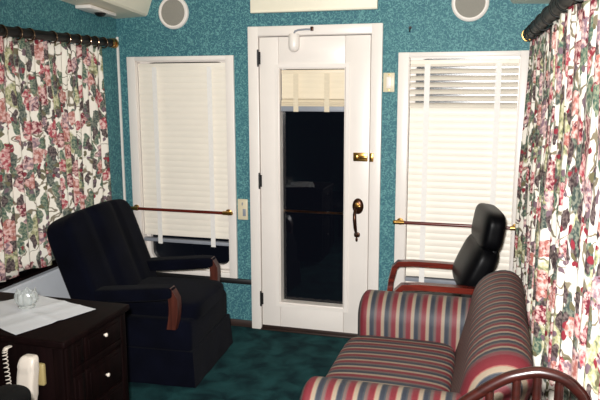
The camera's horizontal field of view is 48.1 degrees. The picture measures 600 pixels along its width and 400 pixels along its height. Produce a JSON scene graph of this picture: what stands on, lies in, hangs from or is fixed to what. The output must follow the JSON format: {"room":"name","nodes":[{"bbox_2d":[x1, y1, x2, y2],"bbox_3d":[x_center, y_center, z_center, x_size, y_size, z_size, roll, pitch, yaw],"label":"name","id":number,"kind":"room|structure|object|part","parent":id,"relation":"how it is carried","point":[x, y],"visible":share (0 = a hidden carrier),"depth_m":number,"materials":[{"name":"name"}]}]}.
{"room":"train carriage","nodes":[
{"label":"train carriage","id":0,"kind":"room"},
{"bbox_2d":[0,0,122,199],"bbox_3d":[-2.183,0.119,1.892,0.100,2.500,6.200,3,10,16],"label":"wall","id":1,"kind":"structure","parent":0,"point":[59,16],"depth_m":4.36,"materials":[{"name":"paint"}]},
{"bbox_2d":[0,260,57,289],"bbox_3d":[-1.752,-0.118,3.351,0.086,1.320,2.280,3,10,16],"label":"window","id":2,"kind":"structure","parent":1,"relation":"in","point":[25,274],"depth_m":3.93,"materials":[{"name":"brown wood"}]},
{"bbox_2d":[0,266,70,298],"bbox_3d":[-1.657,0.745,3.570,0.045,0.465,2.870,3,10,16],"label":"trim","id":3,"kind":"structure","parent":1,"relation":"attached to","point":[50,283],"depth_m":4.00,"materials":[{"name":"white paint"}]},
{"bbox_2d":[0,25,118,47],"bbox_3d":[-1.623,-0.849,3.314,0.112,0.068,2.617,3,10,16],"label":"curtain rod","id":4,"kind":"object","parent":1,"relation":"attached to","point":[12,31],"visible":0.92,"depth_m":3.87,"materials":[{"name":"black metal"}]},
{"bbox_2d":[0,24,111,281],"bbox_3d":[-1.624,-0.200,3.366,0.097,1.363,2.409,3,10,16],"label":"curtain","id":5,"kind":"object","parent":4,"relation":"hanging from","point":[55,164],"visible":0.83,"depth_m":3.88,"materials":[{"name":"multicoloured fabric"}]},
{"bbox_2d":[75,4,115,16],"bbox_3d":[-1.308,-1.209,4.324,0.110,0.058,0.300,3,10,16],"label":"air vent","id":6,"kind":"object","parent":1,"relation":"attached to","point":[89,8],"visible":1,"depth_m":4.28,"materials":[{"name":"white paint"}]},
{"bbox_2d":[61,0,151,18],"bbox_3d":[-1.980,-0.928,1.655,0.330,0.357,6.200,3,10,16],"label":"trim","id":7,"kind":"structure","parent":1,"relation":"attached to","point":[122,8],"depth_m":4.37,"materials":[{"name":"beige paint"}]},
{"bbox_2d":[128,326,349,399],"bbox_3d":[-0.755,1.464,1.711,3.060,0.100,6.420,3,10,16],"label":"floor","id":8,"kind":"structure","parent":0,"point":[259,364],"depth_m":4.05,"materials":[{"name":"carpet"}]},
{"bbox_2d":[0,384,30,399],"bbox_3d":[-1.220,0.957,2.152,0.720,0.756,0.460,3,10,16],"label":"desk chair","id":9,"kind":"object","parent":8,"relation":"on","point":[10,391],"visible":1,"depth_m":2.09,"materials":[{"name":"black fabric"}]},
{"bbox_2d":[0,292,128,399],"bbox_3d":[-1.253,0.839,2.962,0.903,0.720,0.483,3,10,16],"label":"desk","id":10,"kind":"object","parent":8,"relation":"on","point":[84,356],"visible":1,"depth_m":2.72,"materials":[{"name":"brown wood"}]},
{"bbox_2d":[2,345,46,399],"bbox_3d":[-1.077,0.714,2.606,0.176,0.271,0.088,3,10,16],"label":"telephone","id":11,"kind":"object","parent":10,"relation":"attached to","point":[31,373],"visible":0.77,"depth_m":2.56,"materials":[{"name":"plastic"}]},
{"bbox_3d":[-1.094,0.715,2.601,0.162,0.271,0.044,9,13,42],"label":"coiled cord","id":12,"kind":"part","parent":11,"relation":"part of","materials":[{"name":"beige plastic"}]},
{"bbox_2d":[0,295,94,334],"bbox_3d":[-1.174,0.475,2.912,0.461,0.008,0.379,7,12,37],"label":"table cloth","id":13,"kind":"object","parent":10,"relation":"on","point":[47,310],"visible":0.84,"depth_m":2.87,"materials":[{"name":"white fabric"}]},
{"bbox_2d":[14,287,37,309],"bbox_3d":[-1.196,0.430,2.937,0.101,0.080,0.101,3,10,16],"label":"glass dish","id":14,"kind":"object","parent":13,"relation":"on","point":[26,298],"visible":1,"depth_m":2.91,"materials":[{"name":"white"}]},
{"bbox_3d":[-0.881,0.608,2.669,0.018,0.100,0.070,3,10,16],"label":"panel","id":15,"kind":"part","parent":10,"relation":"part of","materials":[{"name":"brown wood"}]},
{"bbox_3d":[-0.880,0.921,2.722,0.018,0.455,0.070,3,10,16],"label":"panel","id":16,"kind":"part","parent":10,"relation":"part of","materials":[{"name":"brown wood"}]},
{"bbox_3d":[-0.832,0.580,2.837,0.018,0.100,0.263,3,10,16],"label":"drawer","id":17,"kind":"part","parent":10,"relation":"part of","materials":[{"name":"brown wood"}]},
{"bbox_3d":[-0.831,0.740,2.864,0.018,0.145,0.263,3,10,16],"label":"drawer","id":18,"kind":"part","parent":10,"relation":"part of","materials":[{"name":"brown wood"}]},
{"bbox_3d":[-0.831,0.972,2.903,0.018,0.295,0.263,3,10,16],"label":"drawer","id":19,"kind":"part","parent":10,"relation":"part of","materials":[{"name":"brown wood"}]},
{"bbox_2d":[47,199,232,387],"bbox_3d":[-0.938,0.506,4.110,0.867,0.969,0.801,2,10,12],"label":"recliner","id":20,"kind":"object","parent":8,"relation":"on","point":[178,329],"visible":0.88,"depth_m":3.83,"materials":[{"name":"black fabric"}]},
{"bbox_3d":[-1.176,0.351,4.125,0.386,0.668,0.780,2,10,12],"label":"backrest","id":21,"kind":"part","parent":20,"relation":"part of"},
{"bbox_3d":[-0.958,0.524,3.770,0.540,0.113,0.120,2,10,12],"label":"armrest","id":22,"kind":"part","parent":20,"relation":"part of","materials":[{"name":"black fabric"}]},
{"bbox_2d":[120,277,222,319],"bbox_3d":[-0.794,0.588,4.093,0.560,0.135,0.540,2,10,12],"label":"seat cushion","id":23,"kind":"object","parent":20,"relation":"on","point":[199,297],"depth_m":3.94,"materials":[{"name":"black fabric"}]},
{"bbox_3d":[-0.709,0.597,3.728,0.089,0.238,0.060,2,10,12],"label":"arm post","id":24,"kind":"part","parent":20,"relation":"part of","materials":[{"name":"brown wood"}]},
{"bbox_3d":[-0.817,0.415,4.416,0.540,0.113,0.120,2,10,12],"label":"armrest","id":25,"kind":"part","parent":20,"relation":"part of","materials":[{"name":"black fabric"}]},
{"bbox_3d":[-0.568,0.488,4.374,0.089,0.238,0.060,2,10,12],"label":"arm post","id":26,"kind":"part","parent":20,"relation":"part of","materials":[{"name":"brown wood"}]},
{"bbox_2d":[299,270,532,399],"bbox_3d":[0.535,0.808,2.913,0.827,0.786,1.365,3,10,16],"label":"settee","id":27,"kind":"object","parent":8,"relation":"on","point":[407,346],"visible":0.97,"depth_m":2.91,"materials":[{"name":"fabric"}]},
{"bbox_3d":[0.319,0.922,2.408,0.665,0.530,0.250,3,10,16],"label":"arm","id":28,"kind":"part","parent":27,"relation":"part of","materials":[{"name":"fabric"}]},
{"bbox_2d":[326,335,455,391],"bbox_3d":[0.396,0.813,2.958,0.535,0.182,0.840,3,10,16],"label":"seat cushion","id":29,"kind":"object","parent":27,"relation":"on","point":[416,361],"depth_m":3.00,"materials":[{"name":"fabric"}]},
{"bbox_3d":[0.629,0.744,3.463,0.665,0.530,0.250,3,10,16],"label":"arm","id":30,"kind":"part","parent":27,"relation":"part of","materials":[{"name":"fabric"}]},
{"bbox_3d":[0.759,0.754,2.870,0.379,0.666,1.295,3,10,16],"label":"backrest","id":31,"kind":"part","parent":27,"relation":"part of","materials":[{"name":"fabric"}]},
{"bbox_2d":[387,203,505,297],"bbox_3d":[0.746,0.526,3.868,0.760,1.001,0.542,1,10,6],"label":"leather chair","id":32,"kind":"object","parent":8,"relation":"on","point":[478,256],"visible":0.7,"depth_m":3.61,"materials":[{"name":"black leather"}]},
{"bbox_3d":[0.820,0.675,4.135,0.597,0.618,0.052,1,10,6],"label":"arm","id":33,"kind":"part","parent":32,"relation":"part of","materials":[{"name":"brown wood"}]},
{"bbox_3d":[0.697,0.650,3.895,0.660,0.140,0.460,1,10,6],"label":"seat","id":34,"kind":"part","parent":32,"relation":"part of","materials":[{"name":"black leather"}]},
{"bbox_3d":[0.767,0.756,3.655,0.597,0.618,0.052,1,10,6],"label":"arm","id":35,"kind":"part","parent":32,"relation":"part of","materials":[{"name":"brown wood"}]},
{"bbox_3d":[0.989,0.354,3.813,0.220,0.306,0.470,1,10,6],"label":"backrest","id":36,"kind":"part","parent":32,"relation":"part of","materials":[{"name":"black leather"}]},
{"bbox_2d":[458,366,590,399],"bbox_3d":[0.390,0.921,1.317,0.384,1.098,0.444,3,10,16],"label":"chair","id":37,"kind":"object","parent":8,"relation":"on","point":[561,379],"visible":1,"depth_m":1.41,"materials":[{"name":"red wood"}]},
{"bbox_2d":[116,0,553,319],"bbox_3d":[0.117,-0.324,4.478,3.060,2.500,0.120,3,10,16],"label":"wall","id":38,"kind":"structure","parent":0,"point":[212,27],"depth_m":4.39,"materials":[{"name":"paint"}]},
{"bbox_2d":[116,37,125,200],"bbox_3d":[-1.268,-0.138,4.844,0.016,2.020,0.016,3,10,16],"label":"trim","id":39,"kind":"structure","parent":38,"relation":"attached to","point":[117,38],"depth_m":4.77,"materials":[{"name":"white paint"}]},
{"bbox_2d":[158,0,188,28],"bbox_3d":[-0.854,-1.262,4.529,0.220,0.220,0.022,3,10,16],"label":"wall speaker","id":40,"kind":"object","parent":38,"relation":"attached to","point":[173,14],"visible":1,"depth_m":4.52,"materials":[{"name":"white paint"}]},
{"bbox_2d":[161,0,184,25],"bbox_3d":[-0.853,-1.263,4.531,0.178,0.178,0.017,3,10,16],"label":"grille","id":41,"kind":"object","parent":40,"relation":"attached to","point":[172,11],"depth_m":4.52,"materials":[{"name":"grey fabric"}]},
{"bbox_2d":[126,55,237,278],"bbox_3d":[-0.803,-0.232,4.752,0.794,1.530,0.142,3,10,16],"label":"window","id":42,"kind":"structure","parent":38,"relation":"in","point":[226,256],"depth_m":4.71,"materials":[{"name":"white paint"}]},
{"bbox_2d":[131,205,232,215],"bbox_3d":[-0.839,0.073,4.714,0.796,0.044,0.047,3,10,16],"label":"bar","id":43,"kind":"object","parent":42,"relation":"attached to","point":[228,212],"visible":0.84,"depth_m":4.69,"materials":[{"name":"brown wood"}]},
{"bbox_2d":[138,63,228,246],"bbox_3d":[-0.810,-0.309,4.701,0.663,1.270,0.051,3,10,16],"label":"window blind","id":44,"kind":"object","parent":42,"relation":"attached to","point":[183,105],"visible":0.96,"depth_m":4.69,"materials":[{"name":"white plastic"}]},
{"bbox_3d":[-0.809,-0.924,4.608,0.663,0.026,0.028,3,10,16],"label":"head rail","id":45,"kind":"part","parent":44,"relation":"part of","materials":[{"name":"white plastic"}]},
{"bbox_3d":[-0.808,0.293,4.803,0.661,0.024,0.044,3,10,16],"label":"rail","id":46,"kind":"part","parent":44,"relation":"part of","materials":[{"name":"grey plastic"}]},
{"bbox_3d":[-0.790,-0.243,4.780,0.663,1.446,0.005,3,10,16],"label":"pane","id":47,"kind":"part","parent":42,"relation":"part of","materials":[{"name":"clear glass"}]},
{"bbox_2d":[156,272,250,284],"bbox_3d":[-0.796,0.552,4.820,0.955,0.036,0.022,3,10,16],"label":"trim","id":48,"kind":"structure","parent":38,"relation":"attached to","point":[159,274],"depth_m":4.77,"materials":[{"name":"black metal"}]},
{"bbox_2d":[230,318,251,327],"bbox_3d":[0.111,0.895,4.617,2.840,0.050,0.012,3,10,16],"label":"baseboard","id":49,"kind":"structure","parent":38,"relation":"attached to","point":[234,322],"depth_m":4.76,"materials":[{"name":"brown wood"}]},
{"bbox_2d":[238,199,247,219],"bbox_3d":[-0.393,0.065,4.619,0.074,0.144,0.022,3,10,16],"label":"light switch","id":50,"kind":"object","parent":38,"relation":"attached to","point":[242,203],"visible":1,"depth_m":4.61,"materials":[{"name":"beige plastic"}]},
{"bbox_2d":[250,0,377,13],"bbox_3d":[0.079,-1.369,4.228,0.830,0.355,0.040,3,10,16],"label":"trim","id":51,"kind":"structure","parent":38,"relation":"attached to","point":[256,6],"depth_m":4.25,"materials":[{"name":"beige paint"}]},
{"bbox_2d":[248,23,382,338],"bbox_3d":[0.098,-0.101,4.477,0.890,2.062,0.204,3,10,16],"label":"door","id":52,"kind":"structure","parent":38,"relation":"in","point":[315,177],"depth_m":4.48,"materials":[{"name":"white paint"}]},
{"bbox_3d":[0.014,-1.071,4.270,0.119,0.035,0.018,2,10,13],"label":"closer arm","id":53,"kind":"part","parent":52,"relation":"part of"},
{"bbox_2d":[281,69,344,111],"bbox_3d":[0.084,-0.711,4.381,0.427,0.271,0.051,3,10,16],"label":"window blind","id":54,"kind":"object","parent":52,"relation":"attached to","point":[302,90],"visible":0.96,"depth_m":4.37,"materials":[{"name":"beige plastic"}]},
{"bbox_3d":[0.085,-0.597,4.401,0.425,0.034,0.044,3,10,16],"label":"rail","id":55,"kind":"part","parent":54,"relation":"part of","materials":[{"name":"grey plastic"}]},
{"bbox_3d":[0.087,-0.834,4.371,0.427,0.026,0.028,3,10,16],"label":"head rail","id":56,"kind":"part","parent":54,"relation":"part of","materials":[{"name":"beige plastic"}]},
{"bbox_3d":[0.095,-0.075,4.519,0.437,1.581,0.005,3,10,16],"label":"pane","id":57,"kind":"part","parent":52,"relation":"part of","materials":[{"name":"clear glass"}]},
{"bbox_3d":[0.365,0.162,4.374,0.040,0.239,0.072,3,10,16],"label":"pull handle","id":58,"kind":"part","parent":52,"relation":"part of","materials":[{"name":"brown metal"}]},
{"bbox_2d":[383,73,394,91],"bbox_3d":[0.556,-0.736,4.209,0.072,0.120,0.014,3,10,16],"label":"light switch","id":59,"kind":"object","parent":38,"relation":"attached to","point":[388,78],"visible":1,"depth_m":4.21,"materials":[{"name":"white paint"}]},
{"bbox_2d":[393,50,528,293],"bbox_3d":[1.001,-0.150,4.237,0.776,1.530,0.142,3,10,16],"label":"window","id":60,"kind":"structure","parent":38,"relation":"in","point":[404,58],"depth_m":4.17,"materials":[{"name":"white paint"}]},
{"bbox_2d":[393,218,514,230],"bbox_3d":[0.975,0.156,4.196,0.791,0.044,0.047,3,10,16],"label":"bar","id":61,"kind":"object","parent":60,"relation":"attached to","point":[399,221],"visible":0.63,"depth_m":4.21,"materials":[{"name":"brown wood"}]},
{"bbox_2d":[405,59,519,284],"bbox_3d":[0.997,-0.151,4.197,0.644,1.423,0.051,3,10,16],"label":"window blind","id":62,"kind":"object","parent":60,"relation":"attached to","point":[461,155],"visible":0.83,"depth_m":4.18,"materials":[{"name":"white plastic"}]},
{"bbox_3d":[0.999,0.526,4.313,0.642,0.024,0.044,3,10,16],"label":"rail","id":63,"kind":"part","parent":62,"relation":"part of","materials":[{"name":"white plastic"}]},
{"bbox_3d":[0.998,-0.842,4.092,0.644,0.026,0.028,3,10,16],"label":"head rail","id":64,"kind":"part","parent":62,"relation":"part of","materials":[{"name":"white plastic"}]},
{"bbox_3d":[1.016,-0.161,4.264,0.644,1.446,0.005,3,10,16],"label":"pane","id":65,"kind":"part","parent":60,"relation":"part of","materials":[{"name":"clear glass"}]},
{"bbox_2d":[451,0,488,21],"bbox_3d":[1.012,-1.173,3.997,0.220,0.220,0.022,3,10,16],"label":"wall speaker","id":66,"kind":"object","parent":38,"relation":"attached to","point":[465,10],"visible":1,"depth_m":4.00,"materials":[{"name":"white paint"}]},
{"bbox_2d":[455,0,484,17],"bbox_3d":[1.012,-1.173,3.999,0.178,0.178,0.017,3,10,16],"label":"grille","id":67,"kind":"object","parent":66,"relation":"attached to","point":[463,8],"depth_m":4.00,"materials":[{"name":"grey fabric"}]},
{"bbox_2d":[510,0,550,3],"bbox_3d":[0.451,-0.818,0.960,0.330,0.357,6.200,3,10,16],"label":"trim","id":68,"kind":"structure","parent":38,"relation":"attached to","point":[512,1],"depth_m":3.87,"materials":[{"name":"beige paint"}]},
{"bbox_3d":[0.660,0.248,1.079,0.100,2.500,6.200,3,10,16],"label":"wall","id":69,"kind":"structure","parent":0,"visible":0},
{"bbox_2d":[521,0,576,41],"bbox_3d":[0.977,-0.725,2.541,0.178,0.078,2.858,3,10,16],"label":"curtain rod","id":70,"kind":"object","parent":69,"relation":"attached to","point":[563,4],"visible":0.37,"depth_m":2.69,"materials":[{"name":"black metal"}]},
{"bbox_2d":[513,0,564,399],"bbox_3d":[1.145,0.090,3.255,0.131,1.921,1.504,2,10,14],"label":"curtain","id":71,"kind":"object","parent":70,"relation":"hanging from","point":[537,162],"visible":0.73,"depth_m":3.14,"materials":[{"name":"multicoloured fabric"}]},
{"bbox_2d":[541,0,599,399],"bbox_3d":[0.725,0.355,1.682,0.100,1.917,1.758,2,10,14],"label":"curtain","id":72,"kind":"object","parent":70,"relation":"hanging from","point":[572,322],"visible":0.91,"depth_m":2.03,"materials":[{"name":"multicoloured fabric"}]}
]}

